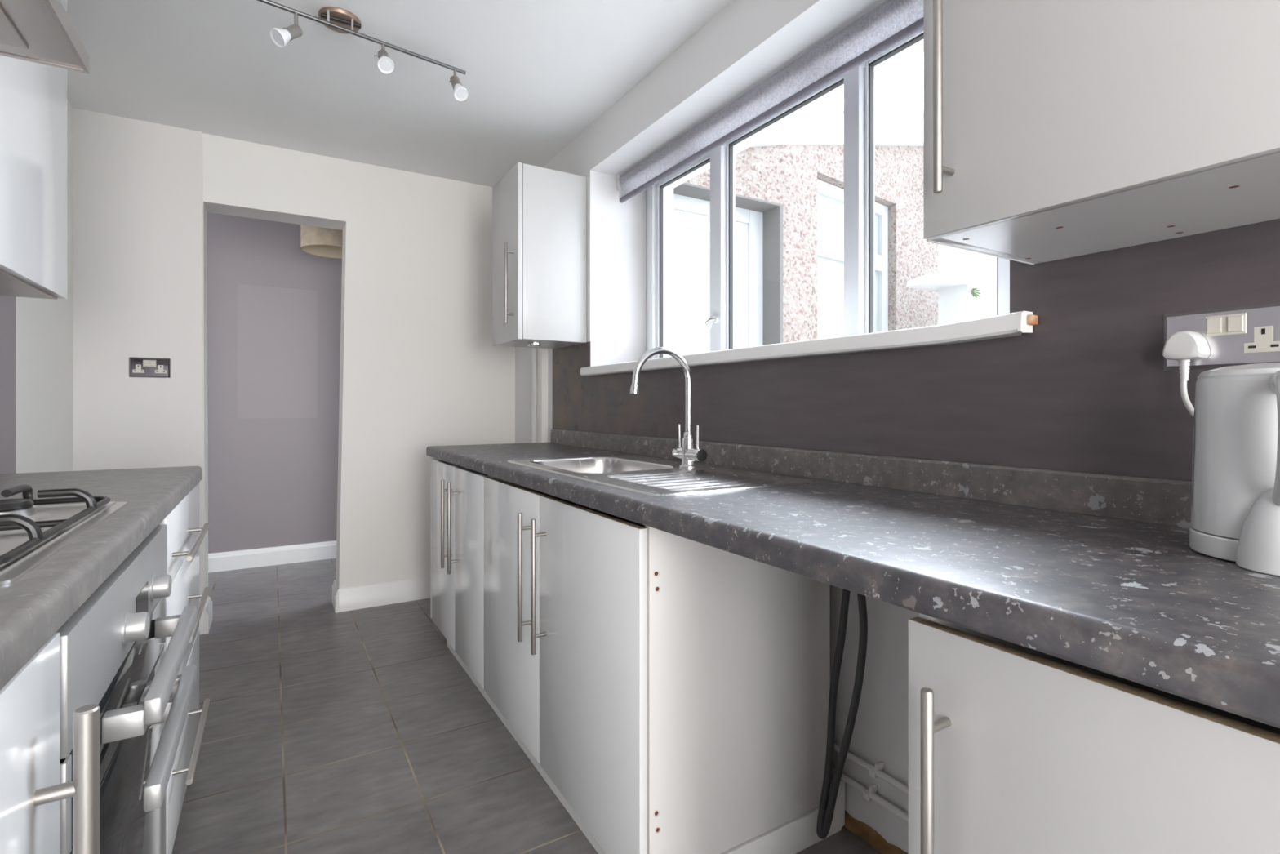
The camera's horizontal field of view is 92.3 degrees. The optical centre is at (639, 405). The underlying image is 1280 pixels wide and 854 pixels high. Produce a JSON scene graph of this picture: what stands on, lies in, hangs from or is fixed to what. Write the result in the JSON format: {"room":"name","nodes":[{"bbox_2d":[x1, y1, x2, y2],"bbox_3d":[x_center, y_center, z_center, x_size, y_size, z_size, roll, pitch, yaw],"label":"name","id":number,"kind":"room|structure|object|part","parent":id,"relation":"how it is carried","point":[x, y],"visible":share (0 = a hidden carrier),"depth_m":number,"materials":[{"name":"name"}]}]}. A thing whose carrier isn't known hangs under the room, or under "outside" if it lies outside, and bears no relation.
{"room":"kitchen","nodes":[
{"label":"kitchen","id":0,"kind":"room"},
{"bbox_2d":[0,99,73,474],"bbox_3d":[-0.468,-0.105,-0.747,0.150,2.270,8.000,0,0,-31],"label":"wall","id":1,"kind":"structure","parent":0,"point":[37,334],"depth_m":2.17,"materials":[{"name":"paint"}]},
{"bbox_2d":[0,0,66,299],"bbox_3d":[-1.439,-0.733,1.266,0.248,0.914,0.652,0,0,-31],"label":"upper cabinet","id":2,"kind":"object","parent":1,"relation":"attached to","point":[33,95],"visible":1,"depth_m":1.39,"materials":[{"name":"white plastic"}]},
{"bbox_3d":[-1.446,-0.280,1.262,0.228,0.006,0.645,0,0,-31],"label":"underside panel","id":3,"kind":"part","parent":2,"relation":"part of","materials":[{"name":"white laminate"}]},
{"bbox_2d":[0,0,89,74],"bbox_3d":[-1.012,-0.913,0.728,0.430,0.650,0.598,0,0,-31],"label":"extractor hood","id":4,"kind":"object","parent":1,"relation":"attached to","point":[42,32],"visible":1,"depth_m":0.98,"materials":[{"name":"silver metal"}]},
{"bbox_2d":[73,107,204,601],"bbox_3d":[-2.171,-0.105,2.678,0.446,2.270,0.014,0,0,-31],"label":"wall pier","id":5,"kind":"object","parent":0,"point":[138,268],"visible":0.79,"depth_m":2.66,"materials":[{"name":"white paint"}]},
{"bbox_2d":[128,356,169,377],"bbox_3d":[-2.140,-0.167,2.681,0.142,0.086,0.011,0,0,-31],"label":"wall socket","id":6,"kind":"object","parent":5,"relation":"attached to","point":[138,366],"visible":1,"depth_m":2.68,"materials":[{"name":"grey"}]},
{"bbox_2d":[132,364,144,373],"bbox_3d":[-2.172,-0.161,2.661,0.040,0.036,0.001,0,0,-31],"label":"outlet","id":7,"kind":"object","parent":6,"relation":"attached to","point":[136,368],"depth_m":2.66,"materials":[{"name":"white plastic"}]},
{"bbox_2d":[143,360,148,365],"bbox_3d":[-2.148,-0.185,2.672,0.017,0.023,0.003,0,0,-31],"label":"switch","id":8,"kind":"object","parent":6,"relation":"attached to","point":[145,362],"depth_m":2.67,"materials":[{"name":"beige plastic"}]},
{"bbox_2d":[150,360,155,366],"bbox_3d":[-2.128,-0.185,2.684,0.017,0.023,0.003,0,0,-31],"label":"switch","id":9,"kind":"object","parent":6,"relation":"attached to","point":[152,362],"depth_m":2.68,"materials":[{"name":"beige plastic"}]},
{"bbox_2d":[155,364,166,373],"bbox_3d":[-2.106,-0.161,2.700,0.040,0.036,0.001,0,0,-31],"label":"outlet","id":10,"kind":"object","parent":6,"relation":"attached to","point":[158,368],"depth_m":2.70,"materials":[{"name":"white plastic"}]},
{"bbox_2d":[207,212,342,553],"bbox_3d":[-2.340,-0.105,4.101,4.200,2.270,0.160,0,0,-31],"label":"wall","id":11,"kind":"structure","parent":0,"point":[274,306],"depth_m":3.97,"materials":[{"name":"paint"}]},
{"bbox_2d":[208,540,336,573],"bbox_3d":[-2.294,0.973,4.024,3.900,0.115,0.018,0,0,-31],"label":"baseboard","id":12,"kind":"structure","parent":11,"relation":"attached to","point":[263,557],"depth_m":3.96,"materials":[{"name":"white paint"}]},
{"bbox_2d":[202,133,515,608],"bbox_3d":[-1.590,-0.105,3.139,1.917,2.270,0.180,0,0,-31],"label":"wall","id":13,"kind":"structure","parent":0,"point":[420,367],"depth_m":3.21,"materials":[{"name":"white paint"}]},
{"bbox_2d":[199,596,212,635],"bbox_3d":[-2.206,0.974,2.752,0.464,0.113,0.210,0,0,-31],"label":"baseboard","id":14,"kind":"structure","parent":13,"relation":"attached to","point":[206,620],"depth_m":2.78,"materials":[{"name":"white"}]},
{"bbox_2d":[332,576,430,612],"bbox_3d":[-1.168,0.974,3.382,0.932,0.113,0.196,0,0,-31],"label":"baseboard","id":15,"kind":"structure","parent":13,"relation":"attached to","point":[344,599],"depth_m":3.17,"materials":[{"name":"white paint"}]},
{"bbox_2d":[66,0,732,186],"bbox_3d":[-0.304,-1.300,0.167,3.650,0.120,9.400,0,0,-31],"label":"ceiling","id":16,"kind":"structure","parent":0,"point":[539,73],"depth_m":2.26,"materials":[{"name":"white paint"}]},
{"bbox_2d":[300,224,342,258],"bbox_3d":[-1.849,-1.082,3.695,0.336,0.314,0.336,0,0,-31],"label":"lampshade","id":17,"kind":"object","parent":16,"relation":"hanging from","point":[316,241],"visible":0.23,"depth_m":3.56,"materials":[{"name":"beige fabric"}]},
{"bbox_2d":[256,0,468,101],"bbox_3d":[-1.007,-1.150,1.903,0.956,0.179,0.174,0,0,-39],"label":"track light","id":18,"kind":"object","parent":16,"relation":"attached to","point":[338,20],"visible":1,"depth_m":1.95,"materials":[{"name":"grey metal"}]},
{"bbox_3d":[-1.058,-1.088,1.810,0.054,0.054,0.049,0,0,-31],"label":"bulb","id":19,"kind":"part","parent":18,"relation":"part of","materials":[{"name":"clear glass"}]},
{"bbox_3d":[-0.967,-1.206,1.906,0.008,0.041,0.008,0,0,-31],"label":"stem","id":20,"kind":"part","parent":18,"relation":"part of","materials":[{"name":"silver metal"}]},
{"bbox_3d":[-0.962,-1.232,1.971,0.124,0.016,0.124,0,0,-31],"label":"ceiling plate","id":21,"kind":"part","parent":18,"relation":"part of","materials":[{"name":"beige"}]},
{"bbox_3d":[-0.913,-1.206,1.949,0.008,0.041,0.008,0,0,-31],"label":"stem","id":22,"kind":"part","parent":18,"relation":"part of","materials":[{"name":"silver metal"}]},
{"bbox_3d":[-0.818,-1.101,1.976,0.051,0.054,0.054,0,0,-31],"label":"bulb","id":23,"kind":"part","parent":18,"relation":"part of","materials":[{"name":"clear glass"}]},
{"bbox_3d":[-0.625,-1.095,2.142,0.050,0.052,0.053,0,0,-31],"label":"bulb","id":24,"kind":"part","parent":18,"relation":"part of","materials":[{"name":"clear glass"}]},
{"bbox_2d":[171,558,881,853],"bbox_3d":[-0.068,1.080,0.309,4.200,0.100,9.400,0,0,-31],"label":"floor","id":25,"kind":"structure","parent":0,"point":[326,731],"depth_m":1.87,"materials":[{"name":"grey tile"}]},
{"bbox_2d":[0,632,99,853],"bbox_3d":[-0.643,0.630,0.250,0.565,0.800,0.590,0,0,-31],"label":"base cabinet","id":26,"kind":"object","parent":25,"relation":"on","point":[31,791],"visible":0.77,"depth_m":0.57,"materials":[{"name":"white laminate"}]},
{"bbox_3d":[-0.447,0.597,0.368,0.018,0.734,0.590,0,0,-31],"label":"door","id":27,"kind":"part","parent":26,"relation":"part of","materials":[{"name":"white laminate"}]},
{"bbox_3d":[-0.533,0.460,0.573,0.044,0.350,0.019,0,0,-31],"label":"handle","id":28,"kind":"part","parent":26,"relation":"part of","materials":[{"name":"silver metal"}]},
{"bbox_2d":[0,466,202,690],"bbox_3d":[-0.731,0.202,0.356,0.529,0.043,3.162,0,0,-31],"label":"countertop","id":29,"kind":"structure","parent":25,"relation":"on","point":[33,606],"depth_m":0.80,"materials":[{"name":"grey laminate"}]},
{"bbox_2d":[0,484,127,585],"bbox_3d":[-0.986,0.155,0.755,0.464,0.050,0.608,0,0,-31],"label":"gas hob","id":30,"kind":"object","parent":29,"relation":"in","point":[30,534],"visible":1,"depth_m":0.86,"materials":[{"name":"silver metal"}]},
{"bbox_3d":[-0.967,0.163,0.925,0.119,0.018,0.119,0,0,-31],"label":"burner","id":31,"kind":"part","parent":30,"relation":"part of","materials":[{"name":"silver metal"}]},
{"bbox_2d":[55,524,196,853],"bbox_3d":[-0.985,0.630,0.837,0.581,0.800,0.714,0,0,-31],"label":"double oven","id":32,"kind":"object","parent":25,"relation":"on","point":[114,656],"visible":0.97,"depth_m":0.89,"materials":[{"name":"silver metal"}]},
{"bbox_3d":[-0.617,0.429,0.653,0.015,0.105,0.021,0,0,-31],"label":"edge trim","id":33,"kind":"part","parent":32,"relation":"part of","materials":[{"name":"silver metal"}]},
{"bbox_3d":[-0.796,0.307,0.950,0.020,0.131,0.712,0,0,-31],"label":"control panel","id":34,"kind":"part","parent":32,"relation":"part of","materials":[{"name":"silver metal"}]},
{"bbox_3d":[-0.796,0.429,0.950,0.016,0.105,0.712,0,0,-31],"label":"door","id":35,"kind":"part","parent":32,"relation":"part of","materials":[{"name":"clear glass"}]},
{"bbox_3d":[-0.796,0.712,0.950,0.016,0.452,0.712,0,0,-31],"label":"door","id":36,"kind":"part","parent":32,"relation":"part of","materials":[{"name":"clear glass"}]},
{"bbox_3d":[-0.743,0.326,0.907,0.027,0.047,0.047,0,0,-31],"label":"knob","id":37,"kind":"part","parent":32,"relation":"part of","materials":[{"name":"silver metal"}]},
{"bbox_3d":[-0.772,0.408,0.985,0.062,0.047,0.440,0,0,-31],"label":"handle","id":38,"kind":"part","parent":32,"relation":"part of","materials":[{"name":"silver metal"}]},
{"bbox_3d":[-0.864,0.326,1.109,0.027,0.047,0.047,0,0,-31],"label":"knob","id":39,"kind":"part","parent":32,"relation":"part of","materials":[{"name":"silver metal"}]},
{"bbox_3d":[-0.976,0.712,1.252,0.015,0.452,0.011,0,0,-31],"label":"edge trim","id":40,"kind":"part","parent":32,"relation":"part of","materials":[{"name":"silver metal"}]},
{"bbox_3d":[-0.976,0.429,1.252,0.015,0.105,0.011,0,0,-31],"label":"edge trim","id":41,"kind":"part","parent":32,"relation":"part of","materials":[{"name":"silver metal"}]},
{"bbox_3d":[-0.772,0.522,0.985,0.062,0.047,0.440,0,0,-31],"label":"handle","id":42,"kind":"part","parent":32,"relation":"part of","materials":[{"name":"silver metal"}]},
{"bbox_2d":[158,482,209,853],"bbox_3d":[-1.348,0.628,1.423,0.562,0.804,0.647,0,0,-31],"label":"drawer unit","id":43,"kind":"object","parent":25,"relation":"on","point":[184,538],"visible":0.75,"depth_m":1.47,"materials":[{"name":"white plastic"}]},
{"bbox_3d":[-1.150,0.303,1.542,0.018,0.153,0.647,0,0,-31],"label":"drawer","id":44,"kind":"part","parent":43,"relation":"part of","materials":[{"name":"white laminate"}]},
{"bbox_3d":[-1.150,0.519,1.542,0.018,0.271,0.647,0,0,-31],"label":"drawer","id":45,"kind":"part","parent":43,"relation":"part of","materials":[{"name":"white laminate"}]},
{"bbox_3d":[-1.150,0.811,1.542,0.018,0.305,0.647,0,0,-31],"label":"drawer","id":46,"kind":"part","parent":43,"relation":"part of","materials":[{"name":"white laminate"}]},
{"bbox_3d":[-1.071,0.794,1.468,0.041,0.013,0.420,0,0,-31],"label":"handle","id":47,"kind":"part","parent":43,"relation":"part of","materials":[{"name":"silver metal"}]},
{"bbox_3d":[-1.071,0.322,1.468,0.041,0.013,0.420,0,0,-31],"label":"handle","id":48,"kind":"part","parent":43,"relation":"part of","materials":[{"name":"silver metal"}]},
{"bbox_3d":[-1.071,0.494,1.468,0.041,0.013,0.420,0,0,-31],"label":"handle","id":49,"kind":"part","parent":43,"relation":"part of","materials":[{"name":"silver metal"}]},
{"bbox_2d":[430,457,491,706],"bbox_3d":[-0.537,0.631,2.574,0.572,0.798,0.832,0,0,-31],"label":"base cabinet","id":50,"kind":"object","parent":25,"relation":"on","point":[456,491],"visible":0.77,"depth_m":2.35,"materials":[{"name":"white laminate"}]},
{"bbox_3d":[-0.824,0.603,2.594,0.018,0.723,0.399,0,0,-31],"label":"door","id":51,"kind":"part","parent":50,"relation":"part of","materials":[{"name":"white laminate"}]},
{"bbox_3d":[-0.772,0.469,2.449,0.041,0.350,0.013,0,0,-31],"label":"handle","id":52,"kind":"part","parent":50,"relation":"part of","materials":[{"name":"silver metal"}]},
{"bbox_3d":[-0.720,0.469,2.362,0.041,0.350,0.013,0,0,-31],"label":"handle","id":53,"kind":"part","parent":50,"relation":"part of","materials":[{"name":"silver metal"}]},
{"bbox_3d":[-0.623,0.603,2.259,0.018,0.723,0.377,0,0,-31],"label":"door","id":54,"kind":"part","parent":50,"relation":"part of","materials":[{"name":"white laminate"}]},
{"bbox_2d":[484,475,844,853],"bbox_3d":[-0.034,0.631,1.783,0.623,0.798,1.038,0,0,-31],"label":"base cabinet","id":55,"kind":"object","parent":25,"relation":"on","point":[670,691],"visible":0.88,"depth_m":1.36,"materials":[{"name":"white plastic"}]},
{"bbox_3d":[-0.395,0.603,1.877,0.018,0.723,0.503,0,0,-31],"label":"door","id":56,"kind":"part","parent":55,"relation":"part of","materials":[{"name":"white laminate"}]},
{"bbox_3d":[-0.317,0.469,1.689,0.041,0.350,0.013,0,0,-31],"label":"handle","id":57,"kind":"part","parent":55,"relation":"part of","materials":[{"name":"silver metal"}]},
{"bbox_3d":[-0.264,0.469,1.602,0.041,0.350,0.013,0,0,-31],"label":"handle","id":58,"kind":"part","parent":55,"relation":"part of","materials":[{"name":"silver metal"}]},
{"bbox_3d":[-0.128,0.603,1.433,0.018,0.723,0.527,0,0,-31],"label":"door","id":59,"kind":"part","parent":55,"relation":"part of","materials":[{"name":"white laminate"}]},
{"bbox_2d":[426,442,1279,728],"bbox_3d":[0.259,0.206,1.332,0.599,0.043,3.820,0,0,-31],"label":"countertop","id":60,"kind":"structure","parent":55,"relation":"on","point":[1130,600],"depth_m":0.73,"materials":[{"name":"stone"}]},
{"bbox_2d":[506,454,813,519],"bbox_3d":[-0.012,0.255,1.764,0.464,0.150,0.958,0,0,-31],"label":"sink","id":61,"kind":"object","parent":60,"relation":"in","point":[653,477],"visible":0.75,"depth_m":1.62,"materials":[{"name":"silver metal"}]},
{"bbox_2d":[630,346,706,467],"bbox_3d":[0.073,0.005,1.792,0.229,0.354,0.133,0,0,-31],"label":"mixer tap","id":62,"kind":"object","parent":60,"relation":"on","point":[686,451],"visible":1,"depth_m":1.82,"materials":[{"name":"silver metal"}]},
{"bbox_3d":[0.066,-0.042,1.791,0.205,0.259,0.020,0,0,-31],"label":"spout","id":63,"kind":"part","parent":62,"relation":"part of","materials":[{"name":"silver metal"}]},
{"bbox_3d":[0.121,0.094,1.879,0.010,0.076,0.011,0,0,-31],"label":"lever","id":64,"kind":"part","parent":62,"relation":"part of","materials":[{"name":"silver metal"}]},
{"bbox_3d":[0.169,0.094,1.799,0.010,0.076,0.011,0,0,-31],"label":"lever","id":65,"kind":"part","parent":62,"relation":"part of","materials":[{"name":"silver metal"}]},
{"bbox_2d":[816,588,867,839],"bbox_3d":[0.473,0.616,1.397,0.119,0.767,0.093,0,0,-8],"label":"hose","id":66,"kind":"object","parent":60,"relation":"hanging from","point":[827,803],"visible":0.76,"depth_m":1.41,"materials":[{"name":"black rubber"}]},
{"bbox_2d":[551,428,1191,528],"bbox_3d":[0.527,0.150,1.449,0.019,0.070,3.745,0,0,-31],"label":"upstand","id":67,"kind":"object","parent":60,"relation":"on","point":[1162,501],"visible":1,"depth_m":1.24,"materials":[{"name":"laminate"}]},
{"bbox_2d":[1188,362,1279,576],"bbox_3d":[0.748,0.066,0.732,0.208,0.236,0.155,0,0,-31],"label":"kettle","id":68,"kind":"object","parent":60,"relation":"on","point":[1235,482],"visible":1,"depth_m":0.72,"materials":[{"name":"white plastic"}]},
{"bbox_3d":[0.769,-0.043,0.745,0.139,0.018,0.139,0,0,-31],"label":"lid","id":69,"kind":"part","parent":68,"relation":"part of","materials":[{"name":"white plastic"}]},
{"bbox_3d":[0.707,0.035,0.669,0.025,0.152,0.077,0,0,39],"label":"handle","id":70,"kind":"part","parent":68,"relation":"part of","materials":[{"name":"white plastic"}]},
{"bbox_2d":[1235,488,1279,576],"bbox_3d":[0.724,0.137,0.689,0.080,0.094,0.080,0,0,-31],"label":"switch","id":71,"kind":"object","parent":60,"relation":"on","point":[1257,509],"depth_m":0.69,"materials":[{"name":"white plastic"}]},
{"bbox_2d":[908,613,1279,853],"bbox_3d":[0.672,0.631,0.555,0.572,0.798,0.622,0,0,-31],"label":"base cabinet","id":72,"kind":"object","parent":25,"relation":"on","point":[1014,748],"visible":0.73,"depth_m":0.56,"materials":[{"name":"white laminate"}]},
{"bbox_3d":[0.310,0.469,0.643,0.041,0.350,0.013,0,0,-31],"label":"handle","id":73,"kind":"part","parent":72,"relation":"part of","materials":[{"name":"silver metal"}]},
{"bbox_2d":[515,0,1279,853],"bbox_3d":[1.431,-0.105,0.391,0.443,2.270,8.000,0,0,-31],"label":"wall","id":74,"kind":"structure","parent":0,"point":[1089,390],"depth_m":1.43,"materials":[{"name":"paint"}]},
{"bbox_2d":[492,162,586,348],"bbox_3d":[-0.482,-0.643,2.798,0.361,0.760,0.351,0,0,-31],"label":"upper cabinet","id":75,"kind":"object","parent":74,"relation":"attached to","point":[540,214],"visible":1,"depth_m":2.67,"materials":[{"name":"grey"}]},
{"bbox_3d":[-0.594,-0.651,2.732,0.018,0.743,0.351,0,0,-31],"label":"door","id":76,"kind":"part","parent":75,"relation":"part of","materials":[{"name":"grey"}]},
{"bbox_3d":[-0.556,-0.522,2.610,0.041,0.344,0.013,0,0,-31],"label":"handle","id":77,"kind":"part","parent":75,"relation":"part of","materials":[{"name":"silver metal"}]},
{"bbox_2d":[527,341,540,346],"bbox_3d":[-0.466,-0.273,2.705,0.058,0.018,0.058,0,0,-31],"label":"light","id":78,"kind":"object","parent":75,"relation":"attached to","point":[529,343],"depth_m":2.68,"materials":[{"name":"silver metal"}]},
{"bbox_2d":[531,347,547,442],"bbox_3d":[-0.524,0.155,3.189,0.035,1.750,0.160,0,0,-31],"label":"pipe boxing","id":79,"kind":"object","parent":74,"relation":"attached to","point":[539,355],"visible":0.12,"depth_m":3.14,"materials":[{"name":"white"}]},
{"bbox_2d":[580,311,1037,376],"bbox_3d":[0.373,-0.150,1.997,0.367,0.045,1.862,0,0,-31],"label":"window sill","id":80,"kind":"structure","parent":74,"relation":"attached to","point":[1012,324],"depth_m":1.42,"materials":[{"name":"white"}]},
{"bbox_2d":[645,29,1009,359],"bbox_3d":[0.473,-0.606,2.082,0.118,0.872,1.800,0,0,-31],"label":"window","id":81,"kind":"structure","parent":74,"relation":"in","point":[859,82],"depth_m":1.83,"materials":[{"name":"white plastic"}]},
{"bbox_3d":[0.194,-0.600,2.599,0.030,0.815,0.430,0,0,-31],"label":"sash frame","id":82,"kind":"part","parent":81,"relation":"part of","materials":[{"name":"white plastic"}]},
{"bbox_2d":[616,0,923,203],"bbox_3d":[0.362,-0.976,2.036,0.058,0.131,1.752,0,0,-31],"label":"roller blind","id":83,"kind":"object","parent":81,"relation":"attached to","point":[891,22],"visible":1,"depth_m":1.85,"materials":[{"name":"fabric"}]},
{"bbox_3d":[0.490,-0.600,2.104,0.030,0.815,0.583,0,0,-31],"label":"sash frame","id":84,"kind":"part","parent":81,"relation":"part of","materials":[{"name":"white plastic"}]},
{"bbox_3d":[0.771,-0.600,1.636,0.030,0.815,0.395,0,0,-31],"label":"sash frame","id":85,"kind":"part","parent":81,"relation":"part of","materials":[{"name":"white plastic"}]},
{"bbox_2d":[831,766,908,822],"bbox_3d":[0.563,0.895,1.381,0.028,0.033,0.890,0,0,-31],"label":"pipe","id":86,"kind":"object","parent":74,"relation":"attached to","point":[869,793],"visible":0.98,"depth_m":1.42,"materials":[{"name":"white plastic"}]},
{"bbox_2d":[834,742,908,795],"bbox_3d":[0.563,0.835,1.380,0.028,0.033,0.890,0,0,-31],"label":"pipe","id":87,"kind":"object","parent":74,"relation":"attached to","point":[876,771],"visible":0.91,"depth_m":1.40,"materials":[{"name":"white plastic"}]},
{"bbox_2d":[843,809,908,853],"bbox_3d":[0.651,1.008,1.258,0.004,0.043,0.609,0,0,-31],"label":"plaster","id":88,"kind":"object","parent":74,"relation":"attached to","point":[866,833],"visible":0.9,"depth_m":1.44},
{"bbox_2d":[923,0,1279,264],"bbox_3d":[0.721,-0.710,0.770,0.377,0.901,0.620,0,0,-31],"label":"upper cabinet","id":89,"kind":"object","parent":74,"relation":"attached to","point":[1054,130],"visible":1,"depth_m":0.78,"materials":[{"name":"white plastic"}]},
{"bbox_3d":[0.446,-0.490,0.902,0.041,0.359,0.013,0,0,-31],"label":"handle","id":90,"kind":"part","parent":89,"relation":"part of","materials":[{"name":"silver metal"}]},
{"bbox_3d":[0.589,-0.710,1.050,0.316,0.900,0.004,0,0,-31],"label":"panel","id":91,"kind":"part","parent":89,"relation":"part of","materials":[{"name":"white"}]},
{"bbox_2d":[1163,302,1279,370],"bbox_3d":[0.860,-0.100,0.902,0.011,0.089,0.150,0,0,-31],"label":"wall socket","id":92,"kind":"object","parent":74,"relation":"attached to","point":[1248,334],"visible":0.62,"depth_m":0.89,"materials":[{"name":"silver plastic"}]},
{"bbox_2d":[1162,330,1210,417],"bbox_3d":[0.834,0.032,0.896,0.041,0.288,0.116,0,0,-21],"label":"plug","id":93,"kind":"object","parent":92,"relation":"attached to","point":[1183,346],"visible":0.58,"depth_m":0.92,"materials":[{"name":"white plastic"}]},
{"bbox_2d":[1207,317,1222,333],"bbox_3d":[0.850,-0.119,0.910,0.003,0.023,0.017,0,0,-31],"label":"switch","id":94,"kind":"object","parent":92,"relation":"attached to","point":[1214,324],"depth_m":0.91,"materials":[{"name":"beige plastic"}]},
{"bbox_2d":[1227,315,1243,332],"bbox_3d":[0.862,-0.119,0.890,0.003,0.023,0.017,0,0,-31],"label":"switch","id":95,"kind":"object","parent":92,"relation":"attached to","point":[1235,322],"depth_m":0.89,"materials":[{"name":"beige plastic"}]},
{"bbox_2d":[1244,325,1279,352],"bbox_3d":[0.879,-0.094,0.867,0.001,0.036,0.040,0,0,-31],"label":"outlet","id":96,"kind":"object","parent":92,"relation":"attached to","point":[1257,339],"depth_m":0.87,"materials":[{"name":"white plastic"}]},
{"label":"outside","id":97,"kind":"structure","parent":0,"visible":0},
{"bbox_3d":[4.144,1.280,8.310,12.350,0.200,22.000,0,0,-31],"label":"ground","id":98,"kind":"structure","parent":97,"visible":0},
{"bbox_2d":[684,144,937,342],"bbox_3d":[1.210,-0.624,4.375,3.294,3.607,0.353,0,0,-38],"label":"wall","id":99,"kind":"structure","parent":98,"relation":"on","point":[787,175],"depth_m":4.14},
{"bbox_2d":[673,182,782,345],"bbox_3d":[0.476,-0.052,3.781,0.902,2.465,0.202,0,0,-31],"label":"door surround","id":100,"kind":"object","parent":99,"relation":"attached to","point":[772,212],"visible":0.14,"depth_m":3.95,"materials":[{"name":"white paint"}]},
{"bbox_2d":[673,193,762,355],"bbox_3d":[0.422,-0.046,3.845,0.875,2.453,0.053,0,0,-31],"label":"exterior door","id":101,"kind":"structure","parent":100,"relation":"attached to","point":[691,215],"depth_m":3.82,"materials":[{"name":"grey"}]},
{"bbox_3d":[0.422,-0.130,3.849,0.380,1.920,0.014,0,0,-31],"label":"panel","id":102,"kind":"part","parent":101,"relation":"part of","materials":[{"name":"clear glass"}]},
{"bbox_2d":[750,104,923,146],"bbox_3d":[1.330,-1.984,4.587,3.286,1.115,0.628,0,0,-37],"label":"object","id":103,"kind":"structure","parent":99,"relation":"attached to","point":[901,126],"depth_m":4.27,"materials":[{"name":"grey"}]},
{"bbox_2d":[817,178,888,338],"bbox_3d":[1.550,-0.824,4.569,1.054,1.507,0.059,0,0,-39],"label":"window","id":104,"kind":"structure","parent":99,"relation":"in","point":[830,197],"depth_m":4.46,"materials":[{"name":"grey"}]},
{"bbox_3d":[1.462,-1.336,4.502,0.672,0.322,0.008,0,0,-39],"label":"pane","id":105,"kind":"part","parent":104,"relation":"part of","materials":[{"name":"clear glass"}]},
{"bbox_3d":[1.462,-0.598,4.502,0.672,0.915,0.008,0,0,-39],"label":"pane","id":106,"kind":"part","parent":104,"relation":"part of","materials":[{"name":"clear glass"}]},
{"bbox_3d":[1.829,-1.336,4.803,0.138,0.322,0.008,0,0,-39],"label":"pane","id":107,"kind":"part","parent":104,"relation":"part of","materials":[{"name":"clear glass"}]},
{"bbox_3d":[1.829,-0.598,4.803,0.138,0.915,0.008,0,0,-39],"label":"pane","id":108,"kind":"part","parent":104,"relation":"part of","materials":[{"name":"clear glass"}]},
{"bbox_2d":[906,271,996,324],"bbox_3d":[3.804,0.128,5.344,4.180,2.104,0.375,0,0,-31],"label":"wall","id":109,"kind":"structure","parent":98,"relation":"on","point":[956,302],"depth_m":4.37,"materials":[{"name":"grey paint"}]},
{"bbox_2d":[971,288,981,297],"bbox_3d":[2.354,-0.792,4.325,0.118,0.073,0.033,0,0,-31],"label":"weed","id":110,"kind":"object","parent":109,"relation":"attached to","point":[974,294],"visible":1,"depth_m":4.33,"materials":[{"name":"green plant"}]},
{"bbox_2d":[937,244,996,279],"bbox_3d":[9.276,-3.820,19.544,8.300,10.100,3.400,0,0,-31],"label":"sky","id":111,"kind":"structure","parent":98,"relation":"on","point":[950,259],"depth_m":17.94,"materials":[{"name":"grey"}]}
]}

